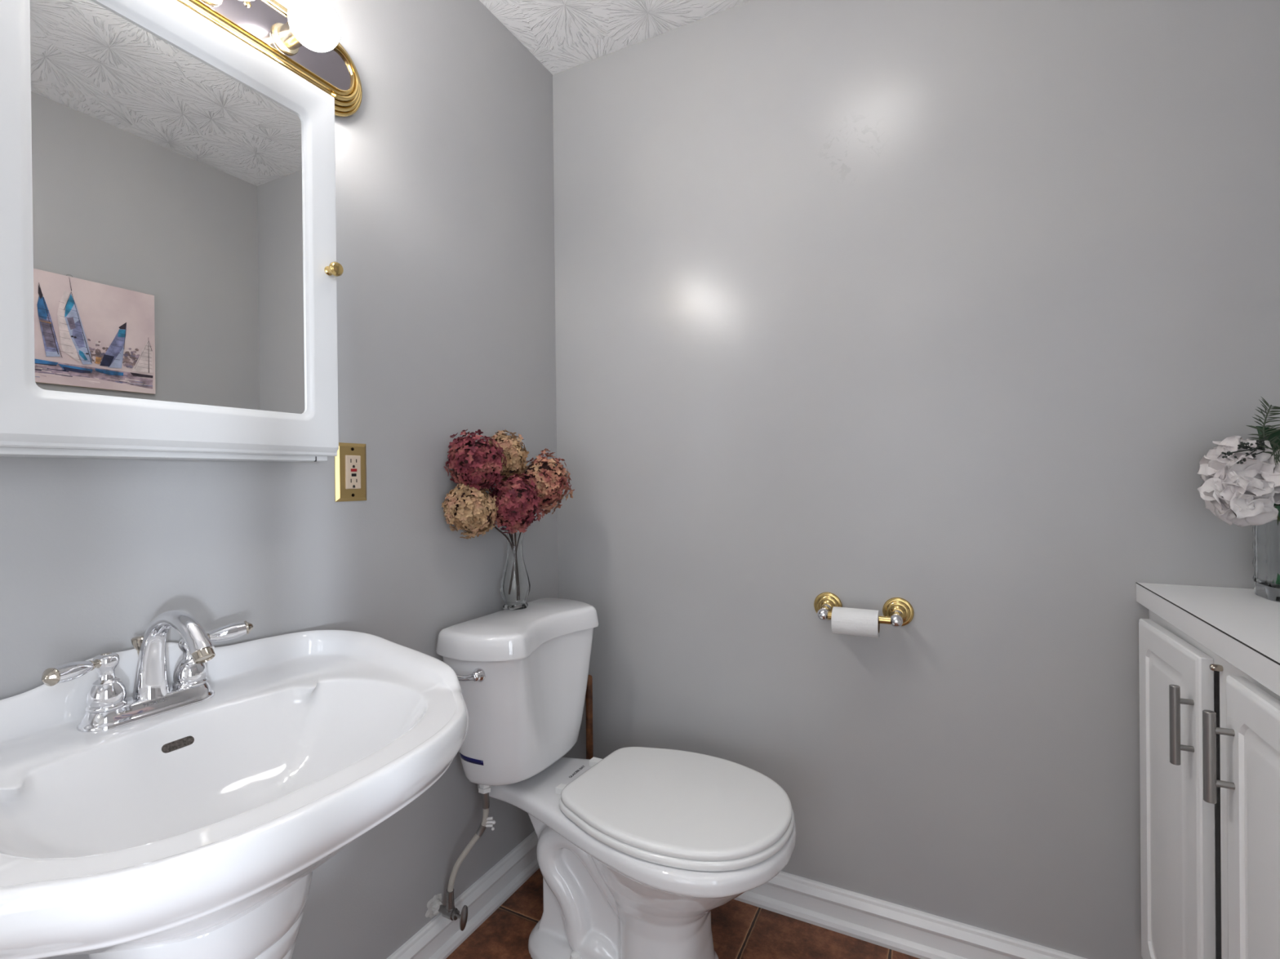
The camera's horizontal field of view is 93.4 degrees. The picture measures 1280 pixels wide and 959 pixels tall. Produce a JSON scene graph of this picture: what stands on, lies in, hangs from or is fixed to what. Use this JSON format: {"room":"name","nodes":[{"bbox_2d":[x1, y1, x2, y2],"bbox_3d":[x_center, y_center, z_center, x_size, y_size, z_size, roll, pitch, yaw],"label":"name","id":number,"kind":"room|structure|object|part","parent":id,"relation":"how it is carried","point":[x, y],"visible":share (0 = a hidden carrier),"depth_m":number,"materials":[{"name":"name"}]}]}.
{"room":"bathroom","nodes":[
{"label":"bathroom","id":0,"kind":"room"},
{"bbox_2d":[0,0,558,958],"bbox_3d":[-0.812,-0.063,0.960,0.100,2.440,2.420,-1,0,27],"label":"wall","id":1,"kind":"structure","parent":0,"point":[445,187],"depth_m":1.35,"materials":[{"name":"paint"}]},
{"bbox_2d":[0,0,343,462],"bbox_3d":[-0.699,-0.365,0.912,0.151,0.669,0.475,-1,0,27],"label":"upper cabinet","id":2,"kind":"object","parent":1,"relation":"attached to","point":[169,267],"visible":1,"depth_m":0.86,"materials":[{"name":"white wood"}]},
{"bbox_3d":[-0.547,-0.375,1.077,0.029,0.025,0.025,-1,0,27],"label":"door knob","id":3,"kind":"part","parent":2,"relation":"part of","materials":[{"name":"gold metal"}]},
{"bbox_2d":[176,0,362,116],"bbox_3d":[-0.735,-0.813,0.926,0.079,0.157,0.757,-1,0,27],"label":"vanity light","id":4,"kind":"object","parent":1,"relation":"attached to","point":[264,25],"visible":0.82,"depth_m":1.09,"materials":[{"name":"gold metal"}]},
{"bbox_2d":[203,0,222,5],"bbox_3d":[-0.691,-0.806,0.978,0.046,0.050,0.050,-1,0,27],"label":"light bulb","id":5,"kind":"object","parent":4,"relation":"attached to","point":[206,2],"depth_m":0.99,"materials":[{"name":"white glass"}]},
{"bbox_3d":[-0.743,-0.813,0.930,0.004,0.077,0.677,-1,0,27],"label":"panel","id":6,"kind":"part","parent":4,"relation":"part of","materials":[{"name":"gold metal"}]},
{"bbox_2d":[271,22,302,54],"bbox_3d":[-0.631,-0.807,1.095,0.046,0.050,0.050,-1,0,27],"label":"socket","id":7,"kind":"object","parent":4,"relation":"attached to","point":[284,42],"depth_m":1.09,"materials":[{"name":"gold metal"}]},
{"bbox_2d":[287,0,341,52],"bbox_3d":[-0.584,-0.807,1.071,0.102,0.083,0.083,-1,0,27],"label":"globe bulb","id":8,"kind":"object","parent":4,"relation":"attached to","point":[315,24],"visible":1,"depth_m":1.04,"materials":[{"name":"white glass"}]},
{"bbox_2d":[334,442,366,502],"bbox_3d":[-0.599,-0.015,1.256,0.011,0.121,0.074,-1,0,27],"label":"wall outlet","id":9,"kind":"object","parent":1,"relation":"attached to","point":[350,461],"visible":0.98,"depth_m":1.25,"materials":[{"name":"gold metal"}]},
{"bbox_2d":[345,455,360,488],"bbox_3d":[-0.598,-0.015,1.256,0.006,0.070,0.035,-1,0,27],"label":"receptacle","id":10,"kind":"object","parent":9,"relation":"attached to","point":[353,463],"depth_m":1.25,"materials":[{"name":"beige plastic"}]},
{"bbox_2d":[425,893,467,931],"bbox_3d":[-0.458,1.030,1.432,0.096,0.059,0.055,-1,0,27],"label":"valve","id":11,"kind":"object","parent":1,"relation":"attached to","point":[435,907],"visible":1,"depth_m":1.43,"materials":[{"name":"silver metal"}]},
{"bbox_3d":[-0.423,1.032,1.423,0.024,0.054,0.025,-1,0,27],"label":"valve handle","id":12,"kind":"part","parent":11,"relation":"part of","materials":[{"name":"silver metal"}]},
{"bbox_2d":[386,831,539,958],"bbox_3d":[-0.742,1.109,0.935,0.030,0.096,2.220,-1,0,27],"label":"baseboard","id":13,"kind":"structure","parent":1,"relation":"attached to","point":[438,939],"depth_m":1.56,"materials":[{"name":"white paint"}]},
{"bbox_2d":[479,0,750,74],"bbox_3d":[0.015,-1.340,0.530,1.985,0.100,2.420,-1,0,27],"label":"ceiling","id":14,"kind":"structure","parent":0,"point":[562,35],"depth_m":1.70,"materials":[{"name":"white paint"}]},
{"bbox_2d":[446,868,919,958],"bbox_3d":[0.042,1.200,0.538,1.985,0.100,2.420,-1,0,27],"label":"floor","id":15,"kind":"structure","parent":0,"point":[740,930],"depth_m":1.51,"materials":[{"name":"tile"}]},
{"bbox_2d":[0,630,468,958],"bbox_3d":[-0.531,0.704,0.789,0.532,0.902,0.683,-1,0,27],"label":"pedestal sink","id":16,"kind":"object","parent":15,"relation":"on","point":[201,830],"visible":0.92,"depth_m":0.76,"materials":[{"name":"white ceramic"}]},
{"bbox_2d":[41,610,253,732],"bbox_3d":[-0.694,0.263,0.873,0.185,0.153,0.200,-1,0,-18],"label":"sink faucet","id":17,"kind":"object","parent":16,"relation":"on","point":[108,708],"visible":1,"depth_m":0.85,"materials":[{"name":"silver metal"}]},
{"bbox_3d":[-0.743,0.250,0.788,0.024,0.024,0.049,-1,0,2],"label":"lever","id":18,"kind":"part","parent":17,"relation":"part of","materials":[{"name":"silver metal"}]},
{"bbox_3d":[-0.741,0.279,0.838,0.044,0.074,0.044,-1,0,27],"label":"handle","id":19,"kind":"part","parent":17,"relation":"part of","materials":[{"name":"silver metal"}]},
{"bbox_3d":[-0.742,0.285,0.895,0.020,0.105,0.020,-1,0,27],"label":"drain lift knob","id":20,"kind":"part","parent":17,"relation":"part of","materials":[{"name":"silver metal"}]},
{"bbox_3d":[-0.717,0.327,0.884,0.060,0.024,0.166,-1,0,27],"label":"plate","id":21,"kind":"part","parent":17,"relation":"part of","materials":[{"name":"silver metal"}]},
{"bbox_3d":[-0.660,0.251,0.855,0.164,0.132,0.045,-1,0,27],"label":"spout","id":22,"kind":"part","parent":17,"relation":"part of","materials":[{"name":"silver metal"}]},
{"bbox_3d":[-0.694,0.278,0.930,0.044,0.074,0.044,-1,0,27],"label":"handle","id":23,"kind":"part","parent":17,"relation":"part of","materials":[{"name":"silver metal"}]},
{"bbox_3d":[-0.660,0.245,0.965,0.024,0.025,0.050,0,0,45],"label":"lever","id":24,"kind":"part","parent":17,"relation":"part of","materials":[{"name":"silver metal"}]},
{"bbox_2d":[585,675,593,759],"bbox_3d":[-0.151,0.864,1.788,0.120,0.567,0.120,-1,0,27],"label":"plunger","id":25,"kind":"object","parent":15,"relation":"on","point":[588,696],"visible":0.17,"depth_m":1.78,"materials":[{"name":"brown wood"}]},
{"bbox_2d":[435,598,795,958],"bbox_3d":[-0.041,0.748,1.432,0.799,0.799,0.483,-1,0,27],"label":"toilet","id":26,"kind":"object","parent":15,"relation":"on","point":[637,849],"visible":1,"depth_m":1.38,"materials":[{"name":"white ceramic"}]},
{"bbox_2d":[445,784,495,902],"bbox_3d":[-0.408,0.862,1.454,0.117,0.280,0.030,-1,0,-29],"label":"supply hose","id":27,"kind":"object","parent":26,"relation":"attached to","point":[484,790],"visible":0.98,"depth_m":1.46,"materials":[{"name":"beige"}]},
{"bbox_3d":[-0.391,0.443,1.362,0.085,0.034,0.029,-1,0,11],"label":"flush lever","id":28,"kind":"part","parent":26,"relation":"part of","materials":[{"name":"silver metal"}]},
{"bbox_2d":[499,526,530,610],"bbox_3d":[-0.341,0.239,1.646,0.087,0.222,0.079,-1,0,27],"label":"bud vase","id":29,"kind":"object","parent":26,"relation":"on","point":[515,585],"visible":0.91,"depth_m":1.62,"materials":[{"name":"clear glass"}]},
{"bbox_2d":[443,429,506,495],"bbox_3d":[-0.380,0.103,1.531,0.146,0.453,0.256,-1,0,27],"label":"hydrangea","id":30,"kind":"object","parent":29,"relation":"in","point":[473,464],"visible":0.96,"depth_m":1.45,"materials":[{"name":"red plant"}]},
{"bbox_2d":[441,482,509,540],"bbox_3d":[-0.386,0.163,1.537,0.128,0.317,0.263,-1,0,27],"label":"hydrangea","id":31,"kind":"object","parent":29,"relation":"in","point":[473,512],"visible":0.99,"depth_m":1.45,"materials":[{"name":"beige plant"}]},
{"bbox_3d":[-0.373,0.201,1.581,0.012,0.240,0.172,-1,0,26],"label":"stem","id":32,"kind":"part","parent":31,"relation":"part of","materials":[{"name":"brown"}]},
{"bbox_2d":[488,429,528,480],"bbox_3d":[-0.353,0.092,1.613,0.125,0.456,0.116,-1,0,27],"label":"hydrangea","id":33,"kind":"object","parent":29,"relation":"in","point":[516,458],"visible":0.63,"depth_m":1.59,"materials":[{"name":"beige plant"}]},
{"bbox_2d":[488,472,544,533],"bbox_3d":[-0.319,0.156,1.554,0.157,0.346,0.157,-1,0,27],"label":"hydrangea","id":34,"kind":"object","parent":29,"relation":"in","point":[517,503],"visible":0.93,"depth_m":1.51,"materials":[{"name":"red plant"}]},
{"bbox_2d":[519,448,574,514],"bbox_3d":[-0.275,0.112,1.685,0.162,0.399,0.166,-1,0,27],"label":"hydrangea","id":35,"kind":"object","parent":29,"relation":"in","point":[551,478],"visible":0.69,"depth_m":1.64,"materials":[{"name":"pink plant"}]},
{"bbox_3d":[-0.293,0.379,1.564,0.236,0.056,0.470,-1,0,27],"label":"tank lid","id":36,"kind":"part","parent":26,"relation":"part of","materials":[{"name":"white ceramic"}]},
{"bbox_3d":[-0.291,0.560,1.565,0.211,0.324,0.445,-1,0,27],"label":"tank","id":37,"kind":"part","parent":26,"relation":"part of","materials":[{"name":"white ceramic"}]},
{"bbox_3d":[0.088,0.720,1.376,0.504,0.017,0.413,-1,0,27],"label":"seat lid","id":38,"kind":"part","parent":26,"relation":"part of","materials":[{"name":"white plastic"}]},
{"bbox_2d":[1138,609,1279,958],"bbox_3d":[0.969,0.699,0.803,0.360,0.881,0.899,-1,0,27],"label":"base cabinet","id":39,"kind":"object","parent":15,"relation":"on","point":[1210,731],"visible":1,"depth_m":0.96,"materials":[{"name":"white paint"}]},
{"bbox_3d":[0.962,0.627,1.090,0.020,0.690,0.291,-1,0,25],"label":"cabinet door","id":40,"kind":"part","parent":39,"relation":"part of","materials":[{"name":"white paint"}]},
{"bbox_3d":[0.884,0.402,0.984,0.031,0.128,0.014,-1,0,27],"label":"door handle","id":41,"kind":"part","parent":39,"relation":"part of","materials":[{"name":"silver metal"}]},
{"bbox_2d":[1135,582,1279,696],"bbox_3d":[0.978,0.238,0.787,0.322,0.040,0.914,-1,0,27],"label":"countertop","id":42,"kind":"structure","parent":39,"relation":"on","point":[1242,627],"depth_m":0.96,"materials":[{"name":"white laminate"}]},
{"bbox_2d":[1252,504,1279,602],"bbox_3d":[1.179,0.129,1.080,0.116,0.172,0.116,-1,0,27],"label":"vase","id":43,"kind":"object","parent":42,"relation":"on","point":[1266,543],"visible":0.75,"depth_m":1.08,"materials":[{"name":"clear glass"}]},
{"bbox_2d":[1197,435,1275,504],"bbox_3d":[1.087,0.056,1.072,0.138,0.269,0.104,-1,0,27],"label":"flower","id":44,"kind":"object","parent":43,"relation":"in","point":[1210,464],"visible":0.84,"depth_m":1.06,"materials":[{"name":"white plant"}]},
{"bbox_2d":[1197,466,1279,526],"bbox_3d":[1.075,0.084,1.062,0.132,0.216,0.108,-1,0,27],"label":"flower","id":45,"kind":"object","parent":43,"relation":"in","point":[1244,500],"visible":0.98,"depth_m":1.04,"materials":[{"name":"white plant"}]},
{"bbox_2d":[1221,435,1268,464],"bbox_3d":[1.103,0.046,1.058,0.179,0.243,0.027,-1,0,-11],"label":"sprig","id":46,"kind":"object","parent":43,"relation":"in","point":[1242,445],"visible":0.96,"depth_m":1.05,"materials":[{"name":"grey plant"}]},
{"bbox_2d":[1245,396,1279,452],"bbox_3d":[1.128,0.015,1.062,0.109,0.324,0.033,-1,0,-11],"label":"rosemary sprig","id":47,"kind":"object","parent":43,"relation":"in","point":[1264,400],"visible":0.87,"depth_m":1.06,"materials":[{"name":"green plant"}]},
{"bbox_3d":[1.137,0.023,1.072,0.087,0.309,0.014,-1,0,-17],"label":"stem","id":48,"kind":"part","parent":47,"relation":"part of","materials":[{"name":"grey"}]},
{"bbox_2d":[1255,426,1279,451],"bbox_3d":[1.153,0.034,1.096,0.060,0.265,0.024,-1,0,13],"label":"broad leaf","id":49,"kind":"object","parent":43,"relation":"in","point":[1277,433],"visible":0.22,"depth_m":1.10,"materials":[{"name":"green plant"}]},
{"bbox_2d":[1257,437,1279,466],"bbox_3d":[1.141,0.051,1.035,0.168,0.253,0.061,-1,0,-20],"label":"rosemary sprig","id":50,"kind":"object","parent":43,"relation":"in","point":[1277,455],"visible":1,"depth_m":1.03,"materials":[{"name":"green plant"}]},
{"bbox_2d":[1261,449,1279,504],"bbox_3d":[1.131,0.065,1.034,0.119,0.252,0.107,-1,0,0],"label":"flower","id":51,"kind":"object","parent":43,"relation":"in","point":[1275,477],"visible":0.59,"depth_m":1.03,"materials":[{"name":"white plant"}]},
{"bbox_3d":[0.797,0.384,0.830,0.033,0.125,0.014,-1,0,27],"label":"door handle","id":52,"kind":"part","parent":39,"relation":"part of","materials":[{"name":"silver metal"}]},
{"bbox_3d":[0.762,0.626,0.700,0.020,0.700,0.328,-1,0,27],"label":"cabinet door","id":53,"kind":"part","parent":39,"relation":"part of","materials":[{"name":"white paint"}]},
{"bbox_2d":[552,0,1279,958],"bbox_3d":[0.553,-0.079,1.569,1.785,2.440,0.100,-1,0,27],"label":"wall","id":54,"kind":"structure","parent":0,"point":[954,310],"depth_m":1.45,"materials":[{"name":"paint"}]},
{"bbox_2d":[813,592,914,627],"bbox_3d":[0.539,0.325,1.477,0.237,0.071,0.083,-1,0,27],"label":"toilet paper holder","id":55,"kind":"object","parent":54,"relation":"attached to","point":[897,612],"visible":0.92,"depth_m":1.47,"materials":[{"name":"gold metal"}]},
{"bbox_3d":[0.462,0.333,1.507,0.030,0.032,0.066,-1,0,27],"label":"post","id":56,"kind":"part","parent":55,"relation":"part of","materials":[{"name":"silver metal"}]},
{"bbox_2d":[831,606,879,638],"bbox_3d":[0.521,0.344,1.456,0.105,0.064,0.064,-1,0,27],"label":"toilet paper roll","id":57,"kind":"object","parent":55,"relation":"hanging from","point":[844,620],"visible":0.95,"depth_m":1.43,"materials":[{"name":"white paper"}]},
{"bbox_3d":[0.610,0.331,1.432,0.030,0.032,0.066,-1,0,27],"label":"post","id":58,"kind":"part","parent":55,"relation":"part of","materials":[{"name":"silver metal"}]},
{"bbox_2d":[733,871,1086,958],"bbox_3d":[0.401,1.095,1.583,1.484,0.096,0.030,-1,0,27],"label":"baseboard","id":59,"kind":"structure","parent":54,"relation":"attached to","point":[920,935],"depth_m":1.48,"materials":[{"name":"white paint"}]}
]}

